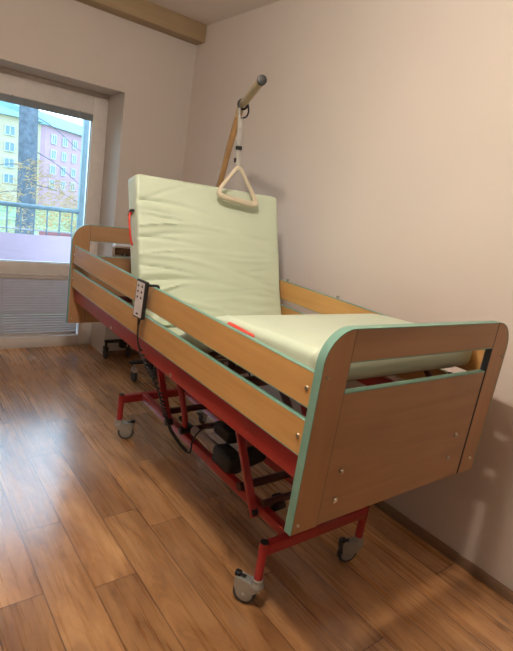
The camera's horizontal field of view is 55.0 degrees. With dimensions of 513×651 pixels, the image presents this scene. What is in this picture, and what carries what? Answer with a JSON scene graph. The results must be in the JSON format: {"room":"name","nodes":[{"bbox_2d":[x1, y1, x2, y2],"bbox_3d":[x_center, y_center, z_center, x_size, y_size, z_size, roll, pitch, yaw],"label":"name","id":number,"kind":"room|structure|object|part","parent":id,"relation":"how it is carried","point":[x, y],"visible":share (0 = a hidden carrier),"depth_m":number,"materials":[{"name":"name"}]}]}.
{"room":"hospital room","nodes":[
{"label":"hospital room","id":0,"kind":"room"},
{"bbox_2d":[0,0,196,354],"bbox_3d":[-2.124,-1.155,3.738,3.236,2.931,0.440,-2,18,-38],"label":"wall","id":1,"kind":"structure","parent":0,"point":[146,74],"depth_m":4.04,"materials":[{"name":"paint"}]},
{"bbox_2d":[0,273,76,337],"bbox_3d":[-2.141,-0.174,4.258,1.200,0.570,0.044,-2,18,-38],"label":"blind","id":2,"kind":"object","parent":1,"relation":"attached to","point":[51,301],"visible":0.75,"depth_m":4.38,"materials":[{"name":"grey plastic"}]},
{"bbox_3d":[-2.066,-0.432,4.193,1.045,0.016,0.004,-2,18,-38],"label":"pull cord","id":3,"kind":"part","parent":2,"relation":"part of","materials":[{"name":"white plastic"}]},
{"bbox_3d":[-2.184,0.095,4.321,1.184,0.012,0.022,-2,18,-38],"label":"rail","id":4,"kind":"part","parent":2,"relation":"part of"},
{"bbox_2d":[0,92,93,120],"bbox_3d":[-1.884,-1.767,3.856,1.212,0.060,0.030,-2,18,-38],"label":"blind","id":5,"kind":"object","parent":1,"relation":"attached to","point":[9,98],"visible":1,"depth_m":3.98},
{"bbox_2d":[0,67,108,348],"bbox_3d":[-2.057,-0.877,4.111,1.484,2.299,0.112,-2,18,-38],"label":"door frame","id":6,"kind":"structure","parent":1,"relation":"in","point":[12,82],"depth_m":4.29,"materials":[{"name":"white plastic"}]},
{"bbox_2d":[108,349,137,355],"bbox_3d":[-1.174,0.252,4.717,0.588,0.050,0.014,-2,18,-38],"label":"baseboard","id":7,"kind":"structure","parent":1,"relation":"attached to","point":[133,351],"depth_m":4.62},
{"bbox_2d":[75,0,206,44],"bbox_3d":[-1.741,-2.412,3.182,3.232,0.137,0.141,-2,18,-38],"label":"trim","id":8,"kind":"structure","parent":1,"relation":"attached to","point":[142,12],"depth_m":3.86,"materials":[{"name":"beige wood"}]},
{"bbox_2d":[146,0,279,24],"bbox_3d":[-0.133,-1.797,1.146,3.836,0.150,6.466,-2,18,-38],"label":"ceiling","id":9,"kind":"structure","parent":0,"point":[207,12],"depth_m":3.73,"materials":[{"name":"paint"}]},
{"bbox_2d":[0,344,512,650],"bbox_3d":[-0.568,1.157,1.845,3.836,0.120,6.364,-2,18,-38],"label":"floor","id":10,"kind":"structure","parent":0,"point":[109,542],"depth_m":2.26,"materials":[{"name":"brown wood"}]},
{"bbox_2d":[103,243,157,380],"bbox_3d":[-0.952,-0.137,4.174,0.607,1.124,0.845,4,15,-18],"label":"table","id":11,"kind":"object","parent":10,"relation":"on","point":[119,250],"visible":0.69,"depth_m":4.07,"materials":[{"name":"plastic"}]},
{"bbox_2d":[66,224,508,603],"bbox_3d":[-0.149,0.182,2.643,1.025,1.491,2.331,-2,18,-37],"label":"hospital bed","id":12,"kind":"object","parent":10,"relation":"on","point":[348,451],"visible":0.91,"depth_m":1.81,"materials":[{"name":"brown wood"}]},
{"bbox_3d":[-1.155,-0.332,3.192,0.108,0.650,0.030,-2,18,-37],"label":"edge trim","id":13,"kind":"part","parent":12,"relation":"part of","materials":[{"name":"green plastic"}]},
{"bbox_3d":[-1.154,-0.331,3.192,0.106,0.647,0.028,-2,18,-37],"label":"post","id":14,"kind":"part","parent":12,"relation":"part of","materials":[{"name":"brown wood"}]},
{"bbox_3d":[-0.806,-0.246,3.491,0.799,0.447,0.022,-2,18,-37],"label":"head panel","id":15,"kind":"part","parent":12,"relation":"part of","materials":[{"name":"brown wood"}]},
{"bbox_3d":[-0.740,-0.653,3.390,0.808,0.003,0.030,-2,18,-37],"label":"edge trim","id":16,"kind":"part","parent":12,"relation":"part of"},
{"bbox_3d":[-0.772,-0.463,3.437,0.799,0.004,0.024,-2,18,-37],"label":"edge trim","id":17,"kind":"part","parent":12,"relation":"part of","materials":[{"name":"plastic"}]},
{"bbox_3d":[-0.853,0.513,3.090,0.037,0.174,0.037,-2,18,-37],"label":"leg","id":18,"kind":"part","parent":12,"relation":"part of","materials":[{"name":"red metal"}]},
{"bbox_3d":[-0.558,0.258,2.847,0.036,0.534,0.373,-2,18,-37],"label":"lift arm","id":19,"kind":"part","parent":12,"relation":"part of"},
{"bbox_2d":[133,279,212,453],"bbox_3d":[-0.374,0.216,2.382,0.480,0.859,0.124,2,16,-26],"label":"remote","id":20,"kind":"object","parent":12,"relation":"hanging from","point":[142,287],"visible":0.99,"depth_m":2.24,"materials":[{"name":"black plastic"}]},
{"bbox_3d":[-0.454,0.291,2.751,0.033,0.522,0.369,-2,18,-37],"label":"lift lever","id":21,"kind":"part","parent":12,"relation":"part of","materials":[{"name":"red metal"}]},
{"bbox_3d":[-0.525,0.066,2.316,0.021,0.002,2.262,-2,18,-37],"label":"edge trim","id":22,"kind":"part","parent":12,"relation":"part of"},
{"bbox_3d":[-0.516,0.013,2.302,0.020,0.110,2.262,-2,18,-37],"label":"rail","id":23,"kind":"part","parent":12,"relation":"part of","materials":[{"name":"brown wood"}]},
{"bbox_3d":[-0.508,-0.042,2.288,0.021,0.003,2.262,-2,18,-37],"label":"edge trim","id":24,"kind":"part","parent":12,"relation":"part of","materials":[{"name":"green plastic"}]},
{"bbox_3d":[-0.502,-0.080,2.279,0.021,0.002,2.262,-2,18,-37],"label":"edge trim","id":25,"kind":"part","parent":12,"relation":"part of","materials":[{"name":"green plastic"}]},
{"bbox_3d":[-0.493,-0.132,2.266,0.020,0.106,2.262,-2,18,-37],"label":"rail","id":26,"kind":"part","parent":12,"relation":"part of","materials":[{"name":"brown wood"}]},
{"bbox_3d":[-0.485,-0.184,2.253,0.021,0.003,2.262,-2,18,-37],"label":"edge trim","id":27,"kind":"part","parent":12,"relation":"part of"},
{"bbox_3d":[-0.289,0.665,2.599,0.040,0.045,1.492,-2,18,-37],"label":"rail","id":28,"kind":"part","parent":12,"relation":"part of","materials":[{"name":"red metal"}]},
{"bbox_3d":[-0.050,0.658,2.780,0.040,0.045,1.492,-2,18,-37],"label":"rail","id":29,"kind":"part","parent":12,"relation":"part of","materials":[{"name":"red metal"}]},
{"bbox_2d":[215,74,266,207],"bbox_3d":[-0.211,-0.593,2.931,0.295,1.439,1.180,2,15,-26],"label":"pole","id":30,"kind":"object","parent":12,"relation":"attached to","point":[261,80],"depth_m":2.68,"materials":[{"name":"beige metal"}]},
{"bbox_3d":[-0.082,-0.941,2.690,0.281,0.556,0.093,-2,18,-38],"label":"trapeze handle","id":31,"kind":"part","parent":30,"relation":"part of","materials":[{"name":"white plastic"}]},
{"bbox_3d":[-0.037,-1.134,2.473,0.045,0.123,0.542,5,14,-14],"label":"arm","id":32,"kind":"part","parent":30,"relation":"part of"},
{"bbox_3d":[-0.068,0.515,2.209,0.036,0.571,0.360,-2,18,-37],"label":"lift arm","id":33,"kind":"part","parent":12,"relation":"part of"},
{"bbox_3d":[-0.165,0.189,1.984,0.026,0.314,1.211,-2,18,-37],"label":"support rail","id":34,"kind":"part","parent":12,"relation":"part of","materials":[{"name":"brown wood"}]},
{"bbox_3d":[-0.041,0.668,2.495,0.094,0.099,0.175,21,18,40],"label":"motor","id":35,"kind":"part","parent":12,"relation":"part of","materials":[{"name":"black plastic"}]},
{"bbox_3d":[0.018,0.935,1.955,0.037,0.174,0.037,-2,18,-37],"label":"leg","id":36,"kind":"part","parent":12,"relation":"part of","materials":[{"name":"red metal"}]},
{"bbox_2d":[128,174,471,380],"bbox_3d":[0.081,-0.170,2.287,0.932,0.842,1.547,-2,18,-37],"label":"mattress","id":37,"kind":"object","parent":12,"relation":"on","point":[219,257],"visible":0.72,"depth_m":2.56,"materials":[{"name":"green fabric"}]},
{"bbox_3d":[-0.635,-0.487,2.478,0.035,0.164,0.066,-2,18,-37],"label":"carry handle","id":38,"kind":"part","parent":37,"relation":"part of","materials":[{"name":"red fabric"}]},
{"bbox_3d":[-0.060,0.016,1.744,0.037,0.027,0.165,-2,18,-37],"label":"carry handle","id":39,"kind":"part","parent":37,"relation":"part of","materials":[{"name":"red fabric"}]},
{"bbox_3d":[0.259,0.505,2.457,0.036,0.571,0.360,-2,18,-37],"label":"lift arm","id":40,"kind":"part","parent":12,"relation":"part of"},
{"bbox_3d":[0.185,0.318,1.446,0.108,0.650,0.030,-2,18,-37],"label":"edge trim","id":41,"kind":"part","parent":12,"relation":"part of","materials":[{"name":"green plastic"}]},
{"bbox_3d":[0.186,0.319,1.447,0.106,0.647,0.028,-2,18,-37],"label":"post","id":42,"kind":"part","parent":12,"relation":"part of","materials":[{"name":"brown wood"}]},
{"bbox_3d":[0.229,0.318,1.480,0.003,0.646,0.026,-2,18,-37],"label":"edge trim","id":43,"kind":"part","parent":12,"relation":"part of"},
{"bbox_3d":[0.497,0.920,2.316,0.037,0.174,0.037,-2,18,-37],"label":"leg","id":44,"kind":"part","parent":12,"relation":"part of","materials":[{"name":"red metal"}]},
{"bbox_3d":[0.271,-0.012,2.898,0.020,0.110,2.262,-2,18,-37],"label":"rail","id":45,"kind":"part","parent":12,"relation":"part of","materials":[{"name":"brown wood"}]},
{"bbox_3d":[0.280,-0.066,2.884,0.021,0.003,2.262,-2,18,-37],"label":"edge trim","id":46,"kind":"part","parent":12,"relation":"part of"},
{"bbox_3d":[0.294,-0.157,2.861,0.020,0.106,2.262,-2,18,-37],"label":"rail","id":47,"kind":"part","parent":12,"relation":"part of","materials":[{"name":"brown wood"}]},
{"bbox_3d":[0.303,-0.209,2.848,0.021,0.003,2.262,-2,18,-37],"label":"edge trim","id":48,"kind":"part","parent":12,"relation":"part of","materials":[{"name":"green plastic"}]},
{"bbox_3d":[0.534,0.403,1.746,0.799,0.447,0.022,-2,18,-37],"label":"foot panel","id":49,"kind":"part","parent":12,"relation":"part of","materials":[{"name":"brown wood"}]},
{"bbox_3d":[0.568,0.187,1.692,0.799,0.004,0.024,-2,18,-37],"label":"edge trim","id":50,"kind":"part","parent":12,"relation":"part of","materials":[{"name":"green plastic"}]},
{"bbox_3d":[0.584,0.094,1.669,0.802,0.003,0.028,-2,18,-37],"label":"edge trim","id":51,"kind":"part","parent":12,"relation":"part of","materials":[{"name":"green plastic"}]},
{"bbox_3d":[0.599,-0.004,1.645,0.808,0.003,0.030,-2,18,-37],"label":"edge trim","id":52,"kind":"part","parent":12,"relation":"part of","materials":[{"name":"green plastic"}]},
{"bbox_3d":[0.489,0.169,2.479,0.026,0.314,1.211,-2,18,-37],"label":"support rail","id":53,"kind":"part","parent":12,"relation":"part of","materials":[{"name":"red metal"}]},
{"bbox_3d":[0.871,0.298,1.966,0.003,0.646,0.026,-2,18,-37],"label":"edge trim","id":54,"kind":"part","parent":12,"relation":"part of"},
{"bbox_3d":[0.915,0.296,1.998,0.106,0.647,0.028,-2,18,-37],"label":"post","id":55,"kind":"part","parent":12,"relation":"part of","materials":[{"name":"brown wood"}]},
{"bbox_3d":[0.916,0.295,1.999,0.108,0.650,0.030,-2,18,-37],"label":"edge trim","id":56,"kind":"part","parent":12,"relation":"part of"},
{"bbox_2d":[182,0,512,590],"bbox_3d":[1.029,-0.371,2.601,0.300,2.931,6.466,-2,18,-38],"label":"wall","id":57,"kind":"structure","parent":0,"point":[380,132],"depth_m":2.68,"materials":[{"name":"paint"}]},
{"bbox_2d":[374,501,512,603],"bbox_3d":[0.746,1.040,2.776,0.014,0.055,5.666,-2,18,-38],"label":"baseboard","id":58,"kind":"structure","parent":57,"relation":"attached to","point":[478,573],"depth_m":2.48,"materials":[{"name":"brown wood"}]},
{"label":"outside","id":59,"kind":"structure","parent":0,"visible":0},
{"bbox_2d":[0,205,76,314],"bbox_3d":[-63.326,-32.402,114.948,280.000,0.200,255.100,-2,18,-38],"label":"ground","id":60,"kind":"structure","parent":59,"point":[12,215],"depth_m":58.77,"materials":[{"name":"green plant"}]},
{"bbox_2d":[0,218,14,232],"bbox_3d":[-13.572,-3.890,24.882,2.956,3.541,2.267,-2,18,-38],"label":"bush","id":61,"kind":"object","parent":60,"relation":"on","point":[3,221],"visible":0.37,"depth_m":24.87,"materials":[{"name":"green plant"}]},
{"bbox_2d":[0,104,50,204],"bbox_3d":[-44.925,-27.704,78.296,18.800,17.000,15.400,-2,18,-38],"label":"apartment building","id":62,"kind":"structure","parent":60,"relation":"on","point":[9,118],"depth_m":75.28,"materials":[{"name":"beige paint"}]},
{"bbox_3d":[-38.260,-22.682,75.991,1.300,1.250,0.040,-2,18,-38],"label":"pane","id":63,"kind":"part","parent":62,"relation":"part of","materials":[{"name":"glass"}]},
{"bbox_3d":[-37.904,-24.935,75.426,1.300,1.250,0.040,-2,18,-38],"label":"pane","id":64,"kind":"part","parent":62,"relation":"part of","materials":[{"name":"blue glass"}]},
{"bbox_3d":[-37.547,-27.188,74.861,1.300,1.250,0.040,-2,18,-38],"label":"pane","id":65,"kind":"part","parent":62,"relation":"part of","materials":[{"name":"glass"}]},
{"bbox_3d":[-37.191,-29.441,74.296,1.300,1.250,0.040,-2,18,-38],"label":"pane","id":66,"kind":"part","parent":62,"relation":"part of","materials":[{"name":"blue glass"}]},
{"bbox_2d":[0,105,80,234],"bbox_3d":[-5.029,-3.647,11.712,3.601,12.010,1.501,-2,18,-38],"label":"tree","id":67,"kind":"object","parent":60,"relation":"on","point":[26,188],"visible":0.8,"depth_m":11.40,"materials":[{"name":"green plant"}]},
{"bbox_2d":[0,101,81,207],"bbox_3d":[-38.322,-30.418,93.076,15.400,17.100,31.000,10,14,6],"label":"apartment building","id":68,"kind":"structure","parent":60,"relation":"on","point":[54,146],"depth_m":82.43,"materials":[{"name":"pink paint"}]},
{"bbox_2d":[35,201,76,234],"bbox_3d":[-10.365,-5.239,28.193,5.934,5.505,2.774,-2,18,-38],"label":"tree","id":69,"kind":"object","parent":60,"relation":"on","point":[36,219],"visible":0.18,"depth_m":27.33,"materials":[{"name":"green plant"}]},
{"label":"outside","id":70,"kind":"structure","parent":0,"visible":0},
{"bbox_2d":[0,316,75,332],"bbox_3d":[-2.949,0.186,4.588,4.400,0.200,1.146,-2,18,-38],"label":"balcony slab","id":71,"kind":"object","parent":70,"point":[63,316],"depth_m":5.32,"materials":[{"name":"concrete"}]},
{"bbox_2d":[0,120,89,236],"bbox_3d":[-3.273,-1.373,4.361,3.500,2.800,0.060,-2,18,-38],"label":"balcony railing","id":72,"kind":"object","parent":71,"relation":"on","point":[79,211],"visible":0.31,"depth_m":5.28,"materials":[{"name":"metal"}]},
{"bbox_2d":[0,232,70,309],"bbox_3d":[-2.941,-0.543,4.869,2.200,0.846,0.040,-2,18,-38],"label":"screen","id":73,"kind":"object","parent":72,"relation":"attached to","point":[13,246],"visible":0.3,"depth_m":5.22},
{"bbox_3d":[-3.360,-0.977,4.443,3.440,0.015,0.012,-2,18,-38],"label":"rail","id":74,"kind":"part","parent":72,"relation":"part of","materials":[{"name":"blue metal"}]},
{"bbox_3d":[-3.299,-1.208,4.402,3.500,0.048,0.048,-2,18,-38],"label":"handrail","id":75,"kind":"part","parent":72,"relation":"part of","materials":[{"name":"metal"}]},
{"bbox_2d":[39,231,69,236],"bbox_3d":[-2.233,-0.847,5.451,0.350,0.383,0.018,-3,18,-40],"label":"cloth","id":76,"kind":"object","parent":72,"relation":"hanging from","point":[40,232],"visible":0.16,"depth_m":5.39,"materials":[{"name":"pink fabric"}]},
{"bbox_3d":[-1.920,-1.422,5.413,0.066,2.800,0.060,-2,18,-38],"label":"post","id":77,"kind":"part","parent":72,"relation":"part of","materials":[{"name":"metal"}]}
]}

